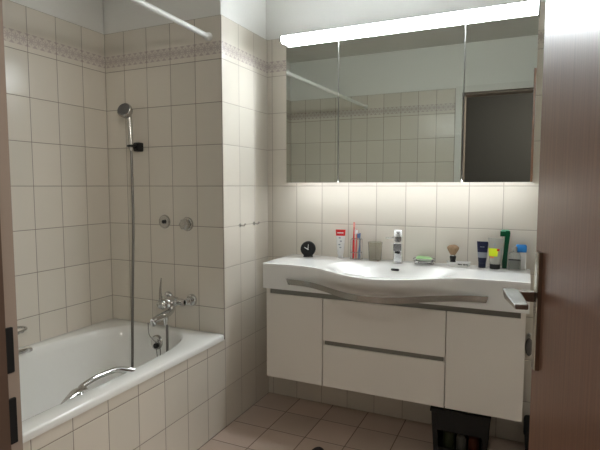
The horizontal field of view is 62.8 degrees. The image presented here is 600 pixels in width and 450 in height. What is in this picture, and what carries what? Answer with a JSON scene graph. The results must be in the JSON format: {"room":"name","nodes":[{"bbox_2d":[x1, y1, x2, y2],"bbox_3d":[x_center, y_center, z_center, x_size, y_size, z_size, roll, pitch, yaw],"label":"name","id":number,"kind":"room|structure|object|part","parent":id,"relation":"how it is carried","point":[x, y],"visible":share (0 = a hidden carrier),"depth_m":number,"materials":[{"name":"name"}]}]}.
{"room":"bathroom","nodes":[
{"label":"bathroom","id":0,"kind":"room"},
{"bbox_2d":[2,0,112,347],"bbox_3d":[-1.438,-0.131,1.936,0.120,2.355,1.670,2,5,25],"label":"wall","id":1,"kind":"structure","parent":0,"point":[55,67],"depth_m":2.37,"materials":[{"name":"tile"}]},
{"bbox_2d":[17,326,26,334],"bbox_3d":[-1.252,0.461,2.102,0.120,0.040,0.161,2,5,25],"label":"soap holder","id":2,"kind":"object","parent":1,"relation":"attached to","point":[18,327],"visible":0.3,"depth_m":2.13,"materials":[{"name":"silver metal"}]},
{"bbox_2d":[23,339,225,449],"bbox_3d":[-0.745,0.846,1.695,0.060,0.446,1.670,2,5,25],"label":"wall","id":3,"kind":"structure","parent":0,"point":[183,406],"depth_m":2.00,"materials":[{"name":"tile"}]},
{"bbox_2d":[103,0,268,425],"bbox_3d":[-0.663,-0.195,2.744,0.853,2.355,0.450,2,5,25],"label":"wall","id":4,"kind":"structure","parent":0,"point":[199,105],"depth_m":2.51,"materials":[{"name":"tile"}]},
{"bbox_2d":[127,142,142,151],"bbox_3d":[-0.847,-0.401,2.513,0.047,0.046,0.093,2,5,25],"label":"holder","id":5,"kind":"object","parent":4,"relation":"attached to","point":[137,146],"visible":1,"depth_m":2.52,"materials":[{"name":"black plastic"}]},
{"bbox_2d":[117,103,132,150],"bbox_3d":[-0.874,-0.491,2.468,0.075,0.239,0.065,2,5,25],"label":"handset","id":6,"kind":"object","parent":5,"relation":"in","point":[124,110],"visible":0.99,"depth_m":2.45,"materials":[{"name":"silver metal"}]},
{"bbox_3d":[-0.879,-0.578,2.442,0.066,0.066,0.005,1,-17,13],"label":"spray plate","id":7,"kind":"part","parent":6,"relation":"part of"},
{"bbox_3d":[-0.864,-0.469,2.482,0.036,0.193,0.032,2,5,25],"label":"handle","id":8,"kind":"part","parent":6,"relation":"part of","materials":[{"name":"silver metal"}]},
{"bbox_2d":[130,151,168,366],"bbox_3d":[-0.809,0.281,2.396,0.258,1.292,0.203,3,6,35],"label":"shower hose","id":9,"kind":"object","parent":6,"relation":"hanging from","point":[131,152],"visible":0.51,"depth_m":2.49,"materials":[{"name":"metal"}]},
{"bbox_3d":[-0.838,-0.403,2.541,0.040,0.046,0.034,2,5,25],"label":"bracket plate","id":10,"kind":"part","parent":5,"relation":"part of","materials":[{"name":"black plastic"}]},
{"bbox_2d":[159,215,169,227],"bbox_3d":[-0.697,-0.017,2.517,0.071,0.071,0.017,2,5,25],"label":"valve","id":11,"kind":"object","parent":4,"relation":"attached to","point":[164,220],"visible":1,"depth_m":2.51,"materials":[{"name":"silver metal"}]},
{"bbox_2d":[129,0,212,40],"bbox_3d":[-0.745,-0.828,1.561,0.040,0.046,1.674,2,5,22],"label":"curtain rod","id":12,"kind":"object","parent":4,"relation":"attached to","point":[208,36],"visible":1,"depth_m":2.06,"materials":[{"name":"white plastic"}]},
{"bbox_2d":[150,278,196,326],"bbox_3d":[-0.660,0.372,2.420,0.212,0.239,0.216,2,5,25],"label":"mixer","id":13,"kind":"object","parent":4,"relation":"attached to","point":[167,300],"visible":1,"depth_m":2.42,"materials":[{"name":"silver metal"}]},
{"bbox_3d":[-0.674,0.334,2.393,0.052,0.158,0.038,2,5,25],"label":"lever","id":14,"kind":"part","parent":13,"relation":"part of","materials":[{"name":"silver metal"}]},
{"bbox_3d":[-0.668,0.436,2.406,0.028,0.081,0.174,2,5,25],"label":"spout","id":15,"kind":"part","parent":13,"relation":"part of","materials":[{"name":"silver metal"}]},
{"bbox_2d":[179,217,192,230],"bbox_3d":[-0.572,-0.004,2.448,0.071,0.071,0.038,2,5,25],"label":"valve","id":16,"kind":"object","parent":4,"relation":"attached to","point":[186,223],"visible":1,"depth_m":2.44,"materials":[{"name":"silver metal"}]},
{"bbox_3d":[-0.574,-0.003,2.443,0.057,0.052,0.026,2,5,25],"label":"knob","id":17,"kind":"part","parent":16,"relation":"part of","materials":[{"name":"silver metal"}]},
{"bbox_2d":[198,393,524,449],"bbox_3d":[-0.181,1.121,1.690,2.693,0.100,2.390,2,5,25],"label":"floor","id":18,"kind":"structure","parent":0,"point":[276,421],"depth_m":2.41,"materials":[{"name":"tile"}]},
{"bbox_2d":[18,318,223,442],"bbox_3d":[-1.048,0.765,1.828,0.738,0.414,1.668,2,5,25],"label":"bathtub","id":19,"kind":"object","parent":18,"relation":"on","point":[64,376],"visible":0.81,"depth_m":2.27,"materials":[{"name":"ceramic"}]},
{"bbox_2d":[148,323,160,356],"bbox_3d":[-0.710,0.565,2.420,0.042,0.206,0.125,0,5,-1],"label":"chain","id":20,"kind":"object","parent":19,"relation":"hanging from","point":[148,323],"visible":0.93,"depth_m":2.43,"materials":[{"name":"metal"}]},
{"bbox_2d":[430,406,490,449],"bbox_3d":[0.737,0.914,2.233,0.251,0.224,0.231,2,5,25],"label":"basket","id":21,"kind":"object","parent":18,"relation":"on","point":[443,419],"visible":0.51,"depth_m":2.14,"materials":[{"name":"black plastic"}]},
{"bbox_2d":[443,431,454,448],"bbox_3d":[0.673,0.954,2.221,0.052,0.126,0.052,2,5,25],"label":"bottle","id":22,"kind":"object","parent":21,"relation":"in","point":[448,437],"visible":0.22,"depth_m":2.20,"materials":[{"name":"green plastic"}]},
{"bbox_2d":[456,434,466,449],"bbox_3d":[0.721,0.966,2.194,0.044,0.106,0.044,2,5,25],"label":"bottle","id":23,"kind":"object","parent":21,"relation":"in","point":[461,440],"visible":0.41,"depth_m":2.18,"materials":[{"name":"grey plastic"}]},
{"bbox_2d":[468,436,479,449],"bbox_3d":[0.771,0.963,2.179,0.048,0.116,0.048,2,5,25],"label":"bottle","id":24,"kind":"object","parent":21,"relation":"in","point":[473,442],"visible":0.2,"depth_m":2.16,"materials":[{"name":"orange plastic"}]},
{"bbox_2d":[523,415,529,449],"bbox_3d":[1.093,0.950,2.149,0.214,0.164,0.192,2,5,25],"label":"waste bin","id":25,"kind":"object","parent":18,"relation":"on","point":[526,420],"visible":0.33,"depth_m":2.13,"materials":[{"name":"black plastic"}]},
{"bbox_3d":[1.093,0.883,2.143,0.214,0.030,0.192,2,5,25],"label":"lid","id":26,"kind":"part","parent":25,"relation":"part of","materials":[{"name":"black plastic"}]},
{"bbox_2d":[266,0,545,442],"bbox_3d":[0.292,-0.185,2.620,2.693,2.355,0.120,2,5,25],"label":"wall","id":27,"kind":"structure","parent":0,"point":[432,217],"depth_m":2.50,"materials":[{"name":"tile"}]},
{"bbox_2d":[266,288,525,421],"bbox_3d":[0.435,0.538,2.353,1.163,0.445,0.345,2,5,25],"label":"vanity cabinet","id":28,"kind":"object","parent":27,"relation":"attached to","point":[471,360],"visible":0.94,"depth_m":2.15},
{"bbox_3d":[-0.027,0.548,2.386,0.296,0.420,0.018,2,5,25],"label":"door","id":29,"kind":"part","parent":28,"relation":"part of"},
{"bbox_3d":[0.364,0.673,2.216,0.558,0.199,0.018,2,5,25],"label":"drawer","id":30,"kind":"part","parent":28,"relation":"part of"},
{"bbox_3d":[0.364,0.452,2.198,0.558,0.199,0.018,2,5,25],"label":"drawer","id":31,"kind":"part","parent":28,"relation":"part of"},
{"bbox_2d":[263,254,530,313],"bbox_3d":[0.389,0.262,2.236,1.192,0.124,0.561,2,5,25],"label":"washbasin","id":32,"kind":"object","parent":28,"relation":"in","point":[364,280],"visible":0.97,"depth_m":2.11,"materials":[{"name":"ceramic"}]},
{"bbox_2d":[301,241,315,256],"bbox_3d":[0.043,0.128,2.622,0.080,0.082,0.038,0,5,5],"label":"clock","id":33,"kind":"object","parent":32,"relation":"on","point":[308,248],"visible":1,"depth_m":2.60,"materials":[{"name":"black plastic"}]},
{"bbox_2d":[336,229,345,257],"bbox_3d":[0.211,0.098,2.564,0.036,0.150,0.038,-3,5,-32],"label":"toothpaste","id":34,"kind":"object","parent":32,"relation":"on","point":[340,234],"visible":1,"depth_m":2.55,"materials":[{"name":"white plastic"}]},
{"bbox_2d":[350,238,362,259],"bbox_3d":[0.290,0.123,2.526,0.062,0.107,0.040,2,5,25],"label":"stand","id":35,"kind":"object","parent":32,"relation":"on","point":[352,252],"visible":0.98,"depth_m":2.52,"materials":[{"name":"silver metal"}]},
{"bbox_2d":[353,222,354,257],"bbox_3d":[0.276,0.079,2.516,0.012,0.185,0.021,0,5,5],"label":"toothbrush","id":36,"kind":"object","parent":35,"relation":"in","point":[353,222],"visible":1,"depth_m":2.52,"materials":[{"name":"red plastic"}]},
{"bbox_2d":[355,229,357,257],"bbox_3d":[0.288,0.096,2.528,0.013,0.149,0.021,3,6,34],"label":"toothbrush","id":37,"kind":"object","parent":35,"relation":"in","point":[356,230],"visible":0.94,"depth_m":2.53,"materials":[{"name":"red plastic"}]},
{"bbox_2d":[357,233,360,258],"bbox_3d":[0.301,0.107,2.511,0.021,0.131,0.015,-3,5,-30],"label":"toothbrush","id":38,"kind":"object","parent":35,"relation":"in","point":[358,234],"visible":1,"depth_m":2.51,"materials":[{"name":"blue plastic"}]},
{"bbox_2d":[368,241,382,260],"bbox_3d":[0.379,0.133,2.482,0.073,0.095,0.073,2,5,25],"label":"tumbler","id":39,"kind":"object","parent":32,"relation":"on","point":[374,247],"visible":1,"depth_m":2.45,"materials":[{"name":"plastic"}]},
{"bbox_2d":[385,229,402,262],"bbox_3d":[0.457,0.106,2.391,0.085,0.164,0.137,1,5,13],"label":"tap","id":40,"kind":"object","parent":32,"relation":"on","point":[397,244],"visible":1,"depth_m":2.40,"materials":[{"name":"silver metal"}]},
{"bbox_3d":[0.470,0.103,2.366,0.041,0.052,0.095,1,5,13],"label":"spout","id":41,"kind":"part","parent":40,"relation":"part of","materials":[{"name":"silver metal"}]},
{"bbox_2d":[413,257,435,264],"bbox_3d":[0.601,0.175,2.376,0.104,0.028,0.072,2,5,25],"label":"soap dish","id":42,"kind":"object","parent":32,"relation":"on","point":[416,261],"visible":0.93,"depth_m":2.35,"materials":[{"name":"silver metal"}]},
{"bbox_2d":[416,256,431,261],"bbox_3d":[0.600,0.162,2.376,0.076,0.024,0.048,2,5,19],"label":"soap bar","id":43,"kind":"object","parent":42,"relation":"in","point":[417,257],"visible":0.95,"depth_m":2.36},
{"bbox_2d":[446,260,470,266],"bbox_3d":[0.747,0.183,2.313,0.110,0.021,0.050,2,5,25],"label":"tray","id":44,"kind":"object","parent":32,"relation":"on","point":[457,263],"visible":1,"depth_m":2.30,"materials":[{"name":"ceramic"}]},
{"bbox_2d":[447,245,458,261],"bbox_3d":[0.722,0.138,2.321,0.055,0.096,0.056,2,5,25],"label":"brush","id":45,"kind":"object","parent":44,"relation":"on","point":[453,249],"visible":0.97,"depth_m":2.31,"materials":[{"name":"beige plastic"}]},
{"bbox_3d":[0.723,0.165,2.323,0.029,0.042,0.029,2,5,25],"label":"handle","id":46,"kind":"part","parent":45,"relation":"part of","materials":[{"name":"black plastic"}]},
{"bbox_2d":[477,241,487,267],"bbox_3d":[0.843,0.136,2.271,0.033,0.121,0.039,-2,5,-22],"label":"tube","id":47,"kind":"object","parent":32,"relation":"on","point":[482,247],"visible":1,"depth_m":2.26,"materials":[{"name":"blue plastic"}]},
{"bbox_2d":[488,238,502,268],"bbox_3d":[0.889,0.130,2.236,0.040,0.140,0.053,-2,5,-25],"label":"tube","id":48,"kind":"object","parent":32,"relation":"on","point":[495,245],"visible":1,"depth_m":2.23,"materials":[{"name":"white plastic"}]},
{"bbox_2d":[500,230,510,267],"bbox_3d":[0.939,0.110,2.251,0.043,0.177,0.014,2,5,25],"label":"razor","id":49,"kind":"object","parent":32,"relation":"on","point":[506,233],"visible":1,"depth_m":2.24,"materials":[{"name":"green plastic"}]},
{"bbox_2d":[508,246,520,270],"bbox_3d":[0.962,0.149,2.203,0.053,0.106,0.029,2,5,25],"label":"perfume bottle","id":50,"kind":"object","parent":32,"relation":"on","point":[514,257],"visible":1,"depth_m":2.19,"materials":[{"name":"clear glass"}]},
{"bbox_2d":[516,244,526,269],"bbox_3d":[0.998,0.145,2.217,0.045,0.113,0.027,2,5,25],"label":"lotion bottle","id":51,"kind":"object","parent":32,"relation":"on","point":[521,248],"visible":0.73,"depth_m":2.21,"materials":[{"name":"white plastic"}]},
{"bbox_3d":[0.758,0.577,2.027,0.302,0.420,0.018,2,5,25],"label":"door","id":52,"kind":"part","parent":28,"relation":"part of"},
{"bbox_2d":[286,12,538,182],"bbox_3d":[0.487,-0.552,2.352,1.157,0.698,0.150,2,5,25],"label":"upper cabinet","id":53,"kind":"object","parent":27,"relation":"attached to","point":[452,102],"visible":1,"depth_m":2.25,"materials":[{"name":"silver metal"}]},
{"bbox_3d":[0.059,-0.562,2.468,0.281,0.696,0.005,2,5,25],"label":"mirror pane","id":54,"kind":"part","parent":53,"relation":"part of","materials":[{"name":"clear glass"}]},
{"bbox_3d":[0.063,-0.563,2.477,0.282,0.697,0.014,2,5,25],"label":"mirror door","id":55,"kind":"part","parent":53,"relation":"part of","materials":[{"name":"white plastic"}]},
{"bbox_3d":[0.455,-0.548,2.287,0.581,0.696,0.005,2,5,25],"label":"mirror pane","id":56,"kind":"part","parent":53,"relation":"part of","materials":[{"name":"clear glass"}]},
{"bbox_3d":[0.459,-0.548,2.296,0.582,0.697,0.014,2,5,25],"label":"mirror door","id":57,"kind":"part","parent":53,"relation":"part of","materials":[{"name":"white plastic"}]},
{"bbox_2d":[280,0,540,45],"bbox_3d":[0.460,-0.912,2.271,1.170,0.038,0.146,2,5,25],"label":"light","id":58,"kind":"object","parent":53,"relation":"attached to","point":[530,6],"visible":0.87,"depth_m":2.18,"materials":[{"name":"glowing white translucent plastic"}]},
{"bbox_3d":[0.853,-0.533,2.105,0.284,0.696,0.005,2,5,25],"label":"mirror pane","id":59,"kind":"part","parent":53,"relation":"part of","materials":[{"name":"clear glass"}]},
{"bbox_2d":[525,333,531,355],"bbox_3d":[1.047,0.548,2.244,0.034,0.103,0.038,2,5,25],"label":"towel ring","id":60,"kind":"object","parent":27,"relation":"attached to","point":[528,345],"visible":0.91,"depth_m":2.23,"materials":[{"name":"silver metal"}]},
{"bbox_3d":[-0.649,-0.022,0.577,2.693,2.355,0.150,2,5,25],"label":"wall","id":61,"kind":"structure","parent":0,"visible":0},
{"bbox_2d":[0,0,22,449],"bbox_3d":[-0.035,0.172,0.319,0.780,2.010,0.166,2,5,25],"label":"trim","id":62,"kind":"structure","parent":61,"relation":"attached to","point":[11,438],"depth_m":0.52,"materials":[{"name":"paint"}]},
{"bbox_2d":[503,0,599,449],"bbox_3d":[0.369,0.173,0.612,0.115,1.945,0.728,1,5,13],"label":"door","id":63,"kind":"structure","parent":61,"relation":"in","point":[565,358],"depth_m":0.76,"materials":[{"name":"brown wood"}]},
{"bbox_3d":[0.422,0.134,0.931,0.039,0.020,0.021,1,5,13],"label":"handle lever","id":64,"kind":"part","parent":63,"relation":"part of","materials":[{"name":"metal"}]},
{"bbox_3d":[0.446,0.160,0.928,0.009,0.222,0.038,1,5,13],"label":"handle plate","id":65,"kind":"part","parent":63,"relation":"part of","materials":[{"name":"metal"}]}
]}

